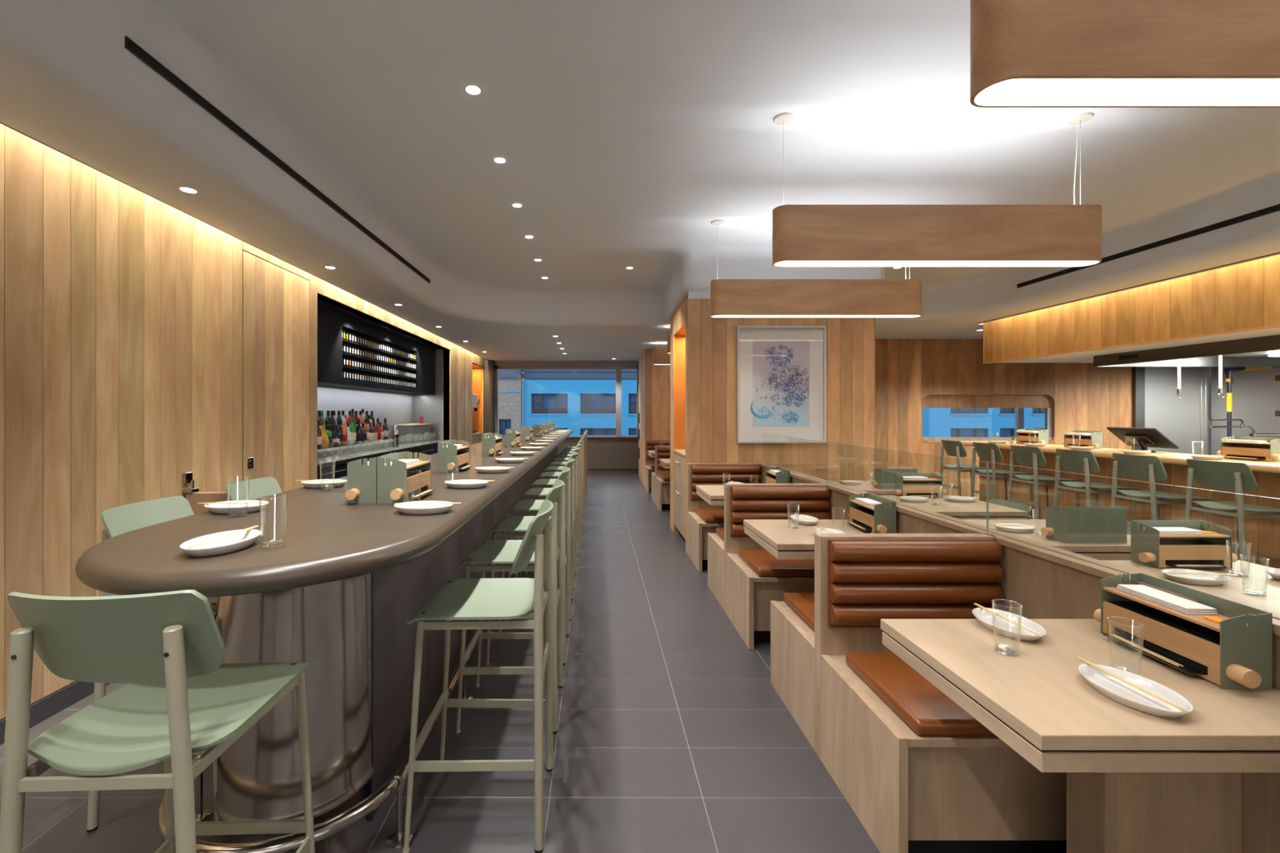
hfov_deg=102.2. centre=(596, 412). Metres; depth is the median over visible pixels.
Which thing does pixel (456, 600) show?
bar stool
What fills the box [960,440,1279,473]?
countertop
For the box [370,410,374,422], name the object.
liquor bottle
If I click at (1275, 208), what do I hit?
air slot
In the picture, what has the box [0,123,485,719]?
wall
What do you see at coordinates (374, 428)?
liquor bottle
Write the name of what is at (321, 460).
tumbler
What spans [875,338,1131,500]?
wall
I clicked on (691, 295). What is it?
trim
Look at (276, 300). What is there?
wall panel
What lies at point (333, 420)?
liquor bottle
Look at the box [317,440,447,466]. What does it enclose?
countertop
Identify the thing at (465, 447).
shelf
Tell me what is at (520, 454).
oval plate
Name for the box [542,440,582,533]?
bar stool
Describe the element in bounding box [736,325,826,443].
framed picture
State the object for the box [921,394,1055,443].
window
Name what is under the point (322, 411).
liquor bottle
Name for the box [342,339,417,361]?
shelf
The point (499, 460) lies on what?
oval plate
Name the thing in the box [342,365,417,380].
shelf
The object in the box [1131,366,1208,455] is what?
wall
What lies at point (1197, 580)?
oval plate
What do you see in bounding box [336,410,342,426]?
liquor bottle
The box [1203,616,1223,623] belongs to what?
card
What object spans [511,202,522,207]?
recessed light
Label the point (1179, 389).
pendant light
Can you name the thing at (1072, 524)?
caddy
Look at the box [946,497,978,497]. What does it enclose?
chopsticks
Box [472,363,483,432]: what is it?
wall niche
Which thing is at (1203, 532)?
card
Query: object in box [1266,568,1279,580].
oval plate
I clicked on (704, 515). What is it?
seat cushion
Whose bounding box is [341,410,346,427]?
liquor bottle
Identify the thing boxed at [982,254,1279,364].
wood soffit
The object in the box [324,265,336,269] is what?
recessed light
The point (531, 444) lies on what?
oval plate
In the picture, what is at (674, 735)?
floor
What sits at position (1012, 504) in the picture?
dining chair
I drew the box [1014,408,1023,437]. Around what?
window
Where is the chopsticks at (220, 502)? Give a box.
[197,502,268,504]
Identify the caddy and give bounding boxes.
[344,451,404,503]
[377,451,435,503]
[437,439,472,472]
[481,432,505,456]
[505,428,522,447]
[521,426,534,440]
[532,424,543,436]
[541,422,551,433]
[547,421,555,431]
[765,466,790,483]
[847,493,896,533]
[871,468,917,489]
[893,472,946,497]
[1014,428,1048,444]
[1040,506,1127,542]
[1062,430,1102,448]
[1093,573,1272,689]
[1130,520,1237,568]
[1217,435,1279,462]
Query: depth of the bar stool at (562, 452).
8.81 m
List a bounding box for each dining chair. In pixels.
[988,498,1031,519]
[1127,525,1130,535]
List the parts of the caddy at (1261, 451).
panel, panel, drawer, panel, panel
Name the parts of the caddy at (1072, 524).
panel, panel, panel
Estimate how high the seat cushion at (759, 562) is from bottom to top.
0.052 m
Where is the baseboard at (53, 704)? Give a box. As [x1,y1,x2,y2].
[0,622,217,745]
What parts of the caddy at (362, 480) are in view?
panel, panel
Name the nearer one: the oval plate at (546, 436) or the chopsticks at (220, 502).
the chopsticks at (220, 502)
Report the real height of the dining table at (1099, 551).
0.756 m
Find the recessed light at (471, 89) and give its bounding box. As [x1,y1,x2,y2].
[464,84,481,95]
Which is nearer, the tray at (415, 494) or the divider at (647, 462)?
the tray at (415, 494)
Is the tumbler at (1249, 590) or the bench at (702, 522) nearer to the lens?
the tumbler at (1249, 590)
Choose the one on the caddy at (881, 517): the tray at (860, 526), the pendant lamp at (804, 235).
the tray at (860, 526)
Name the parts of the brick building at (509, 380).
pane, cornice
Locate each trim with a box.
[484,360,494,433]
[688,289,710,298]
[978,252,1279,323]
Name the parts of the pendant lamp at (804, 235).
lamp shade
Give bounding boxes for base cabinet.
[472,432,483,444]
[673,449,685,543]
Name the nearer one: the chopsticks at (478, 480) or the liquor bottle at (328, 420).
the chopsticks at (478, 480)
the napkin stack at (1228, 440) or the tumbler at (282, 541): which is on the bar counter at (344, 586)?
the tumbler at (282, 541)
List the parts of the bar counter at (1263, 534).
panel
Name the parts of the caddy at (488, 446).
panel, panel, panel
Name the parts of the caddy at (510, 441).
panel, panel, panel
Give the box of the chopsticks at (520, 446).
[520,446,545,447]
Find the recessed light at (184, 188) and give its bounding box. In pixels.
[177,186,198,193]
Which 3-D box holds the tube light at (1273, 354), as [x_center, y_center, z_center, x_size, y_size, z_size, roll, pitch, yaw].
[7.510,-0.637,3.920,0.100,0.030,3.600,0,0,0]
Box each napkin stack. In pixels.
[384,459,418,466]
[442,444,462,448]
[768,469,783,474]
[854,497,882,506]
[902,476,928,479]
[1020,431,1038,432]
[1068,432,1091,435]
[1115,584,1218,615]
[1143,527,1202,534]
[1226,439,1266,442]
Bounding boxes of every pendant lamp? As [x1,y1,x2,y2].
[653,342,670,364]
[666,325,670,353]
[710,219,921,317]
[772,111,1102,266]
[969,0,1279,107]
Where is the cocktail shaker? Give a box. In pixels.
[391,426,399,447]
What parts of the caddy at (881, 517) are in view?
panel, panel, drawer, panel, panel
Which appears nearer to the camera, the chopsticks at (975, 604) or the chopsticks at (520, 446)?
the chopsticks at (975, 604)
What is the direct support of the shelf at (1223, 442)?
attached to the caddy at (1261, 451)
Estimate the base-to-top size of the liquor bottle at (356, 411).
0.305 m
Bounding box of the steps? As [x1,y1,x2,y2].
[317,440,392,458]
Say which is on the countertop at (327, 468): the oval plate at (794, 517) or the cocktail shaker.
the cocktail shaker
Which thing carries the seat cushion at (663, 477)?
on the bench at (663, 482)
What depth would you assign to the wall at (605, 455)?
11.91 m
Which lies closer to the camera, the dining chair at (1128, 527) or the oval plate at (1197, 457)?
the dining chair at (1128, 527)
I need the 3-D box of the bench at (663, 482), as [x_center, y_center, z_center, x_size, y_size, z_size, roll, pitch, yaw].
[1.277,0.968,7.697,0.722,0.905,0.544,0,0,0]
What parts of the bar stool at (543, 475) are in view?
seat, leg, leg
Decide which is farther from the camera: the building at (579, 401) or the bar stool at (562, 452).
the building at (579, 401)
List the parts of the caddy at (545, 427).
panel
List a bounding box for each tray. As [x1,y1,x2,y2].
[408,489,435,498]
[457,465,472,469]
[847,522,871,531]
[906,495,940,497]
[1102,634,1206,675]
[1166,564,1231,568]
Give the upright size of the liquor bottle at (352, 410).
0.330 m
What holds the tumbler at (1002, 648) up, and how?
on the table at (1138, 781)
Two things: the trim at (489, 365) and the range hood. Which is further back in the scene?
the trim at (489, 365)
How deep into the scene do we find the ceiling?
3.05 m
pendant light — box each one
[1176,359,1182,398]
[1217,355,1224,397]
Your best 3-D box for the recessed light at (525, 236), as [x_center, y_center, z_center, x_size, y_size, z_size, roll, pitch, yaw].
[-0.625,-1.643,4.799,0.088,0.008,0.088,0,0,0]
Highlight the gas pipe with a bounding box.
[1223,366,1279,436]
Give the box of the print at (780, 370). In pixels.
[750,340,809,426]
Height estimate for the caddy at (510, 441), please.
0.183 m
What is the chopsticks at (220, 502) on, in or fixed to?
on the oval plate at (223, 508)
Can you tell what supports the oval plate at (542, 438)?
on the bar counter at (344, 586)
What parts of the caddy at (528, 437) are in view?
panel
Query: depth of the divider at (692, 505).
5.14 m
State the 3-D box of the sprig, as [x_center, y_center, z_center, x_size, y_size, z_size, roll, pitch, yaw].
[5.000,0.319,6.180,0.072,0.110,0.072,0,0,0]
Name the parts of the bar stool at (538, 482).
seat, seat frame, backrest, leg, leg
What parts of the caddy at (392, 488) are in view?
panel, panel, drawer, panel, panel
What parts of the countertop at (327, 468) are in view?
door, handle, door, door, door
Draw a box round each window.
[494,365,637,436]
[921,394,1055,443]
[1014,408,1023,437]
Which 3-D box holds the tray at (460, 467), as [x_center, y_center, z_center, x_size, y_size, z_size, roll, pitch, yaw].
[-0.828,0.346,3.255,0.044,0.002,0.230,0,0,0]
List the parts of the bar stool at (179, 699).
leg, backrest, seat frame, leg, seat, leg, leg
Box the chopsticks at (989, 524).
[989,524,1036,526]
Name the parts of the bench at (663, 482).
panel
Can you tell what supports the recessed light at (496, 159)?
in the ceiling
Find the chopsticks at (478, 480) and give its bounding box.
[444,480,494,481]
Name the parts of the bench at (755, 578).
panel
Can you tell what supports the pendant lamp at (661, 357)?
hanging from the ceiling
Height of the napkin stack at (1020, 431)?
0.016 m
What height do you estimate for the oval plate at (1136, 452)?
0.027 m
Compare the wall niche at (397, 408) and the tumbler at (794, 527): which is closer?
the tumbler at (794, 527)
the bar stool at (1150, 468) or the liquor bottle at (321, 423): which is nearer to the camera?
the bar stool at (1150, 468)
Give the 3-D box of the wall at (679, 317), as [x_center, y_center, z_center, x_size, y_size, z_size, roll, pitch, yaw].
[1.210,-1.055,5.710,0.580,0.270,0.820,0,0,0]
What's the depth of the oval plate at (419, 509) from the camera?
1.83 m
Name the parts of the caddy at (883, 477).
panel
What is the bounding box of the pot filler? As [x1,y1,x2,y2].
[1208,418,1279,436]
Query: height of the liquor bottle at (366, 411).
0.305 m
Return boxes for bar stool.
[0,590,316,852]
[86,495,221,832]
[225,476,281,501]
[402,499,553,852]
[454,479,564,733]
[484,466,570,665]
[504,457,574,620]
[519,451,577,589]
[529,447,579,566]
[537,443,582,548]
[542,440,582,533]
[548,437,584,523]
[552,435,585,508]
[555,434,586,506]
[559,432,586,498]
[561,431,587,489]
[564,430,587,484]
[939,440,992,496]
[970,442,1034,519]
[1008,444,1081,519]
[1053,448,1140,519]
[1111,453,1213,528]
[1184,458,1279,561]
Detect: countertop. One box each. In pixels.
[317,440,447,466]
[317,440,447,479]
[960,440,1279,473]
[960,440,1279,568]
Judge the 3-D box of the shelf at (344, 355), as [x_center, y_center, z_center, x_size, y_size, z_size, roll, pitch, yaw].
[-2.877,-0.664,6.900,0.126,0.008,2.400,0,0,0]
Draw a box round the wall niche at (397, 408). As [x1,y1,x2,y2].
[317,293,449,439]
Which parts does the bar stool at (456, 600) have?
leg, leg, seat, seat frame, backrest, leg, leg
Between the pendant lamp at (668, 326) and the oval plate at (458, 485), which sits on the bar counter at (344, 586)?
the oval plate at (458, 485)
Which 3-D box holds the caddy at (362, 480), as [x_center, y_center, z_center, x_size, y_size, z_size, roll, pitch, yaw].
[-0.945,0.268,2.195,0.147,0.183,0.382,0,0,0]
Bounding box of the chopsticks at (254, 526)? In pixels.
[187,525,258,548]
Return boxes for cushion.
[646,440,654,459]
[647,440,670,458]
[648,463,654,468]
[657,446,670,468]
[657,446,670,469]
[659,474,670,481]
[691,464,760,500]
[695,508,724,523]
[715,527,724,540]
[730,485,828,537]
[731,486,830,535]
[737,549,814,577]
[782,592,814,631]
[827,538,998,627]
[845,652,995,736]
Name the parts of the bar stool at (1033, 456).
leg, backrest, leg, seat frame, leg, seat, leg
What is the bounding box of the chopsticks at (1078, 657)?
[1075,656,1187,711]
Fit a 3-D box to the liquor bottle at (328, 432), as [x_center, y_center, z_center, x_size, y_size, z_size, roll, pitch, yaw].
[-2.929,0.254,5.621,0.089,0.250,0.088,0,0,0]
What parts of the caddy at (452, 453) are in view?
panel, panel, panel, panel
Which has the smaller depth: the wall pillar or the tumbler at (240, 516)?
the tumbler at (240, 516)
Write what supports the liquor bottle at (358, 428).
on the steps
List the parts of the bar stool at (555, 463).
seat, leg, leg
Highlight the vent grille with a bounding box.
[1118,353,1137,359]
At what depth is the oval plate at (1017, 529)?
2.89 m
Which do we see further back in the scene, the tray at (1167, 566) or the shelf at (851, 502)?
the shelf at (851, 502)
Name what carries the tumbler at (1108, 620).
on the table at (1138, 781)
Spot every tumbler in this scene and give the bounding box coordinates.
[226,475,249,517]
[258,493,288,549]
[319,460,335,490]
[786,503,799,528]
[991,599,1022,656]
[1031,510,1045,536]
[1106,616,1144,675]
[1225,540,1251,577]
[1240,554,1269,596]
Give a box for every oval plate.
[179,528,261,556]
[204,500,269,514]
[300,479,346,488]
[393,500,453,515]
[444,479,488,488]
[475,467,510,473]
[494,458,524,462]
[509,452,534,456]
[520,447,542,450]
[528,443,548,446]
[535,440,552,443]
[541,437,556,439]
[546,435,559,437]
[790,514,818,524]
[813,528,845,533]
[838,480,862,484]
[898,496,928,502]
[946,496,977,502]
[972,607,1046,641]
[987,440,1006,443]
[994,523,1037,533]
[1024,443,1046,446]
[1068,446,1093,449]
[1077,663,1194,718]
[1122,450,1151,454]
[1160,568,1231,586]
[1190,455,1224,459]
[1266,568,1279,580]
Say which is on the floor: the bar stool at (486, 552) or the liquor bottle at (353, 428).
the bar stool at (486, 552)
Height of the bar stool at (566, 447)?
1.081 m
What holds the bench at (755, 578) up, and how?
on the floor
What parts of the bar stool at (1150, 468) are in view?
leg, backrest, leg, leg, seat frame, seat, leg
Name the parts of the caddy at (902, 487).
panel, panel, drawer, panel, panel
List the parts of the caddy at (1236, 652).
panel, panel, drawer, panel, panel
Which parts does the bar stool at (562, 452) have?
seat, leg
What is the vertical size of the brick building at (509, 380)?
14.000 m
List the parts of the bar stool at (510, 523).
leg, leg, seat, seat frame, leg, backrest, leg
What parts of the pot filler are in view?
spout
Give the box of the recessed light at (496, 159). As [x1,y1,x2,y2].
[493,156,506,163]
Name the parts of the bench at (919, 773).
panel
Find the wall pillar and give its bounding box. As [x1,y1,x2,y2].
[685,296,874,552]
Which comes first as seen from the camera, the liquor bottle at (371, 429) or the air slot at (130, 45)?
the air slot at (130, 45)
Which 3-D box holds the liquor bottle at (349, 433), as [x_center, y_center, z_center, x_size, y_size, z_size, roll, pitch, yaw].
[-2.933,0.256,6.087,0.106,0.245,0.105,0,0,0]
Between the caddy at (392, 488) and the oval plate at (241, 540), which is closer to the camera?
the oval plate at (241, 540)
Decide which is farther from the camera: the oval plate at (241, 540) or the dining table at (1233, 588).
the dining table at (1233, 588)
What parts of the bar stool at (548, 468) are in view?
seat, leg, leg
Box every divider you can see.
[644,440,670,466]
[654,445,670,504]
[687,462,759,554]
[724,483,827,613]
[814,533,994,759]
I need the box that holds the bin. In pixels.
[393,416,431,443]
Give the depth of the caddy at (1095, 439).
5.48 m
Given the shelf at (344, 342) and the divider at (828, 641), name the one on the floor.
the divider at (828, 641)
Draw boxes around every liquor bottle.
[317,410,323,431]
[317,419,321,448]
[320,410,325,431]
[321,425,328,448]
[324,410,332,431]
[324,424,332,448]
[329,410,335,431]
[332,425,339,447]
[333,410,337,427]
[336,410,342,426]
[336,419,342,446]
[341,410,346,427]
[342,419,347,445]
[346,410,351,426]
[346,424,352,444]
[349,417,355,444]
[351,408,355,426]
[355,410,358,426]
[355,418,362,444]
[358,410,363,426]
[361,408,365,422]
[361,422,366,443]
[364,410,369,427]
[364,418,368,443]
[368,414,373,427]
[368,422,373,442]
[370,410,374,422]
[372,422,377,441]
[375,418,381,441]
[378,422,383,440]
[382,417,388,440]
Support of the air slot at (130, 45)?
attached to the ceiling
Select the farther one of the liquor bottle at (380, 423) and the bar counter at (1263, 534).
the liquor bottle at (380, 423)
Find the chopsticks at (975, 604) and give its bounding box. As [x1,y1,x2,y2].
[973,603,1039,635]
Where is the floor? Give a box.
[0,474,879,852]
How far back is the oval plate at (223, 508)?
1.85 m
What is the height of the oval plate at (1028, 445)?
0.027 m
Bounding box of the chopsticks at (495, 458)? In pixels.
[494,457,528,458]
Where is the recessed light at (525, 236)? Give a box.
[524,235,533,238]
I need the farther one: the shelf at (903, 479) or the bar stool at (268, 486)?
the shelf at (903, 479)
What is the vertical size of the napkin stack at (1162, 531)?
0.016 m
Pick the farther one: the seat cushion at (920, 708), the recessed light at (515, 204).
the recessed light at (515, 204)
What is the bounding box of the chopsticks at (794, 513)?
[794,512,811,521]
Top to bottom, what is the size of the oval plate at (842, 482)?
0.027 m
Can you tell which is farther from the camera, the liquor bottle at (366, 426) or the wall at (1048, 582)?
the liquor bottle at (366, 426)
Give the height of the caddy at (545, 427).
0.183 m
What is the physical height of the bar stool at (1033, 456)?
1.081 m
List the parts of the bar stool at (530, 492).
leg, seat frame, seat, leg, backrest, leg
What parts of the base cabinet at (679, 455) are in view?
door, door, door, door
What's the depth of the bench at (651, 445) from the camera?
9.57 m
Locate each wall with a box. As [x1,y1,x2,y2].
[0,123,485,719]
[485,359,638,474]
[557,436,638,474]
[670,313,685,532]
[673,297,686,335]
[759,462,1279,852]
[874,317,875,469]
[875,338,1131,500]
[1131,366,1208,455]
[1208,366,1211,455]
[1211,366,1279,456]
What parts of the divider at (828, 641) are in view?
panel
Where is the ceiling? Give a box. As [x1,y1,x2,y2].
[0,0,1279,362]
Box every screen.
[762,433,827,483]
[832,442,988,531]
[987,462,1279,499]
[1106,426,1178,452]
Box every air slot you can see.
[124,35,430,284]
[1013,204,1279,288]
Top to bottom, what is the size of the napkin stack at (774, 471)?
0.016 m
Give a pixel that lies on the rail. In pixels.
(291, 842)
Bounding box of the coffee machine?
[472,394,479,433]
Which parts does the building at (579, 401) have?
sill, pane, cornice, sill, pane, pane, pane, pane, pane, sill, pane, sill, sill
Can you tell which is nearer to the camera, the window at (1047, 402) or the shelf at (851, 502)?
the shelf at (851, 502)
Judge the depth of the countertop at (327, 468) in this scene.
5.69 m
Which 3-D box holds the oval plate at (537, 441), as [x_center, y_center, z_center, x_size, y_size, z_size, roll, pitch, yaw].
[-0.625,0.346,6.212,0.215,0.027,0.151,0,0,0]
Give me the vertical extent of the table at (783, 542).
0.756 m
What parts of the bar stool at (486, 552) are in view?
leg, leg, seat, seat frame, leg, backrest, leg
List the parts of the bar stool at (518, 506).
leg, leg, seat, seat frame, leg, backrest, leg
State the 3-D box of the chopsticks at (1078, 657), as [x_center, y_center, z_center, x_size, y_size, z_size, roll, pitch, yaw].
[1.250,0.634,1.214,0.011,0.005,0.240,0,0,-1]
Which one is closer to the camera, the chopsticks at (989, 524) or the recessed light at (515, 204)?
the chopsticks at (989, 524)
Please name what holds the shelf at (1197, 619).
attached to the caddy at (1236, 652)
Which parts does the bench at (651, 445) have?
panel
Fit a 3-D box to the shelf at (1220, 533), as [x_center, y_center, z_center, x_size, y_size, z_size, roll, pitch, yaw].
[2.550,0.527,2.248,0.306,0.008,0.108,0,0,0]
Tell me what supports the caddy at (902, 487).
on the dining table at (977, 509)
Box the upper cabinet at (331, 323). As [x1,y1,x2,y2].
[317,304,435,395]
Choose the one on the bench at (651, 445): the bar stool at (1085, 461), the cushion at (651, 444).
the cushion at (651, 444)
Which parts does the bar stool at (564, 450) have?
leg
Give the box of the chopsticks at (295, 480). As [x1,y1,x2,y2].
[294,480,346,481]
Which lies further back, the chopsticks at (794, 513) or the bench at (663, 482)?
the bench at (663, 482)
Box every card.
[1202,531,1217,533]
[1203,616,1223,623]
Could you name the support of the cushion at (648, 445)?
on the bench at (651, 445)
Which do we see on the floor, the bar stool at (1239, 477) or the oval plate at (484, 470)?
the bar stool at (1239, 477)
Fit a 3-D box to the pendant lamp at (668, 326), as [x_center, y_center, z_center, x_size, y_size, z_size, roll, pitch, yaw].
[1.887,-1.033,7.150,1.805,0.405,0.132,0,0,0]
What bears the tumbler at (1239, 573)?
on the dining table at (1233, 588)
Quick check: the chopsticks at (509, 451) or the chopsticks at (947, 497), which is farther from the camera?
the chopsticks at (509, 451)
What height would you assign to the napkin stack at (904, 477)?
0.016 m
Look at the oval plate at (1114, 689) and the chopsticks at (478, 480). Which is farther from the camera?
the chopsticks at (478, 480)
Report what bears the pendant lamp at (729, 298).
hanging from the ceiling
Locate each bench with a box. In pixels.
[644,440,670,493]
[651,471,654,502]
[655,446,670,511]
[688,464,760,572]
[707,527,724,610]
[726,485,830,649]
[770,592,814,750]
[820,538,1066,852]
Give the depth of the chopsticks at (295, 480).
2.50 m
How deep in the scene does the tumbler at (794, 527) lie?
2.97 m
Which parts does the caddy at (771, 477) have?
panel, panel, panel, panel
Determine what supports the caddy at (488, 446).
on the bar counter at (344, 586)
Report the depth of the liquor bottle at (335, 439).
5.71 m
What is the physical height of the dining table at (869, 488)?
0.756 m
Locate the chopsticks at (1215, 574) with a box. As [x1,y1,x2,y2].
[1163,572,1233,575]
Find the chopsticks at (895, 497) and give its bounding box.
[895,497,928,497]
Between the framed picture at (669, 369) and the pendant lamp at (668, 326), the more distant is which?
the framed picture at (669, 369)
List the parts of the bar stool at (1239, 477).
leg, backrest, seat frame, seat, leg, leg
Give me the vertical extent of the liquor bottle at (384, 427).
0.305 m
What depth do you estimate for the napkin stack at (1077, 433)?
5.50 m
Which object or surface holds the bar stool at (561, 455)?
on the floor
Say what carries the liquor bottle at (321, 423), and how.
on the steps
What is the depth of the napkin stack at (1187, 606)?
1.41 m
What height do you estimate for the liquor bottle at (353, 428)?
0.330 m
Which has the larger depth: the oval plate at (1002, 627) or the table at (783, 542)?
the table at (783, 542)
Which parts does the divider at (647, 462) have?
panel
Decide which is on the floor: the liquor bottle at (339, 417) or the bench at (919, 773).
the bench at (919, 773)
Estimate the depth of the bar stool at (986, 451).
5.78 m
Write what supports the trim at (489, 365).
attached to the wall at (496, 362)
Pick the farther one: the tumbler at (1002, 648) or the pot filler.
the pot filler
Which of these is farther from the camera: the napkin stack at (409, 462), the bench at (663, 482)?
the bench at (663, 482)
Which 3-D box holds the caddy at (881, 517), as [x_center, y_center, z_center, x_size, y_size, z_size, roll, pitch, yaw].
[1.554,0.572,2.938,0.147,0.183,0.382,0,0,3]
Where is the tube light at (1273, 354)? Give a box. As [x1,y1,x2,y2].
[1268,353,1279,356]
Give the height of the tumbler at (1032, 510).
0.136 m
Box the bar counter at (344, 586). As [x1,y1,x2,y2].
[75,430,573,852]
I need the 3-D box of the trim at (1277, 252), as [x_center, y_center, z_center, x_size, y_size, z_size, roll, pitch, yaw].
[5.112,-1.203,1.600,0.025,0.014,10.600,0,0,0]
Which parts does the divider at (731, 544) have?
panel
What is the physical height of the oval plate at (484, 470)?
0.027 m
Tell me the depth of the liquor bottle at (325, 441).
5.49 m
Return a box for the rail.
[156,564,513,852]
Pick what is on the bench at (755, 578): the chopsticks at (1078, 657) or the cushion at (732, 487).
the cushion at (732, 487)
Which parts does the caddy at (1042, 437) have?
panel, panel, panel, panel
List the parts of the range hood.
canopy plate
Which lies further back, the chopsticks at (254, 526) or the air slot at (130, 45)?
the air slot at (130, 45)
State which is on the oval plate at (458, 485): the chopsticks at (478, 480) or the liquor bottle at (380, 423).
the chopsticks at (478, 480)
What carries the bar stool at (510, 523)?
on the floor
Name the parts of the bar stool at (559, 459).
seat, leg, leg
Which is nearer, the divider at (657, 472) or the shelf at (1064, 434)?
the shelf at (1064, 434)
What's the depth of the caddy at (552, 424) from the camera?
10.10 m
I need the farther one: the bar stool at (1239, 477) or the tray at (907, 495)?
the tray at (907, 495)
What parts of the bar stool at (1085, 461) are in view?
leg, backrest, leg, seat frame, leg, seat, leg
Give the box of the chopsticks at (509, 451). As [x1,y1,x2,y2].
[509,451,537,452]
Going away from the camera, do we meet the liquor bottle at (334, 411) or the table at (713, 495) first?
the table at (713, 495)
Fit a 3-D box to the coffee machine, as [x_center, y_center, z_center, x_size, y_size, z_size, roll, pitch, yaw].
[-2.725,0.019,11.100,0.349,0.850,0.500,0,0,0]
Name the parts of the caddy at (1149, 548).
panel, panel, drawer, panel, panel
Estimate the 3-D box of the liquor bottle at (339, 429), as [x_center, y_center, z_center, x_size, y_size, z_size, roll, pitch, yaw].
[-2.923,0.226,5.858,0.077,0.305,0.076,0,0,0]
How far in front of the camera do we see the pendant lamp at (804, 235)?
2.80 m
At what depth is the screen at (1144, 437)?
4.93 m
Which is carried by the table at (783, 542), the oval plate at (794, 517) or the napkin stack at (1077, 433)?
the oval plate at (794, 517)
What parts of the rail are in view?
post, post, post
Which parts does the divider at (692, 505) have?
panel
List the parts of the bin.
lid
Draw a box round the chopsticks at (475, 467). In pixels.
[475,466,515,467]
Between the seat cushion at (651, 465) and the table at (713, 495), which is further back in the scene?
the seat cushion at (651, 465)
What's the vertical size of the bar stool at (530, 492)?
1.081 m
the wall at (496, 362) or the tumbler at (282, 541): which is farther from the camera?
the wall at (496, 362)
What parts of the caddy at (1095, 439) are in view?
panel, panel, panel, panel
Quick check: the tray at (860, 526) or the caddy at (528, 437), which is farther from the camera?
the caddy at (528, 437)
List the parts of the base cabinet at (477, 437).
door, door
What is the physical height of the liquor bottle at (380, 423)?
0.250 m
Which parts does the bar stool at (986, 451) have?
leg, backrest, leg, seat frame, seat, leg, leg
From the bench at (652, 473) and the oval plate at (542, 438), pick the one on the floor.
the bench at (652, 473)
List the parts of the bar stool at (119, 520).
leg, backrest, seat, leg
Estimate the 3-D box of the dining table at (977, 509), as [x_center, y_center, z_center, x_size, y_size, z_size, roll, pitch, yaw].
[2.580,1.042,3.800,0.640,0.756,0.680,0,0,0]
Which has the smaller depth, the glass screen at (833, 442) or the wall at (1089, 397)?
the glass screen at (833, 442)
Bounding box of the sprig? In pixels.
[1008,435,1016,444]
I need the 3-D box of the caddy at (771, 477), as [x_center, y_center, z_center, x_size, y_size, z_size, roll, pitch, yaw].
[1.554,0.572,4.463,0.147,0.183,0.382,0,0,3]
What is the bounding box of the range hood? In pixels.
[1093,334,1279,366]
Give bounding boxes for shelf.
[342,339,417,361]
[342,352,416,370]
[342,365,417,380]
[342,378,416,389]
[406,461,430,469]
[457,445,468,450]
[849,500,885,511]
[902,479,942,480]
[1064,434,1091,435]
[1103,586,1247,631]
[1159,529,1230,537]
[1222,441,1270,444]
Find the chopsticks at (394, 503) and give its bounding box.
[394,502,461,504]
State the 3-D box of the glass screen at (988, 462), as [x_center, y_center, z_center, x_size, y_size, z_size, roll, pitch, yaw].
[1.675,0.364,1.247,0.008,0.307,1.897,0,0,0]
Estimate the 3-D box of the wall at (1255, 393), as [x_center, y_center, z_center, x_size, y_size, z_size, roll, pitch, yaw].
[10.050,-0.030,2.335,0.100,2.900,12.070,0,0,0]
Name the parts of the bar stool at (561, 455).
seat, leg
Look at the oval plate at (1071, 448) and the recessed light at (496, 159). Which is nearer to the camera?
the recessed light at (496, 159)
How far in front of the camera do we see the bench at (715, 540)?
3.95 m
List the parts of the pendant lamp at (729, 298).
lamp shade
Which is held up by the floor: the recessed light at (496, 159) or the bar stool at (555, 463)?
the bar stool at (555, 463)
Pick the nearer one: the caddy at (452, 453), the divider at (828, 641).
the divider at (828, 641)
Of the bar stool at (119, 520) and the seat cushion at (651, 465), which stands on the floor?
the bar stool at (119, 520)
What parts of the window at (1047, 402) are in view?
header panel, sill, post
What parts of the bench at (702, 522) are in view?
panel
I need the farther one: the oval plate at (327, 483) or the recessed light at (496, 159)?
the recessed light at (496, 159)
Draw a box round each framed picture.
[669,368,670,432]
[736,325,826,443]
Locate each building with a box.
[497,368,522,435]
[522,368,1044,437]
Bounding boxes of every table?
[648,450,654,457]
[659,458,670,468]
[696,484,724,505]
[743,519,870,559]
[829,480,893,495]
[880,495,1027,519]
[880,618,1279,852]
[960,519,1130,559]
[1100,560,1279,613]
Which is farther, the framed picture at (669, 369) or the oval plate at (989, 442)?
the framed picture at (669, 369)
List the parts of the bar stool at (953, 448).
leg, backrest, leg, seat frame, seat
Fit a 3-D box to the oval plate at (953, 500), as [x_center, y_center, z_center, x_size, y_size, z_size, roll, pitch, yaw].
[2.740,0.650,3.860,0.215,0.027,0.151,0,0,0]
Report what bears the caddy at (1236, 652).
on the table at (1138, 781)
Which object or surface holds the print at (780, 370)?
attached to the framed picture at (781, 370)
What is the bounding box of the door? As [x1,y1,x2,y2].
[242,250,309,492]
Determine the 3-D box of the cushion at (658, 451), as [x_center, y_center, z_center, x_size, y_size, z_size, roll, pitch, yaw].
[1.291,0.695,7.963,0.690,0.360,0.011,0,0,0]

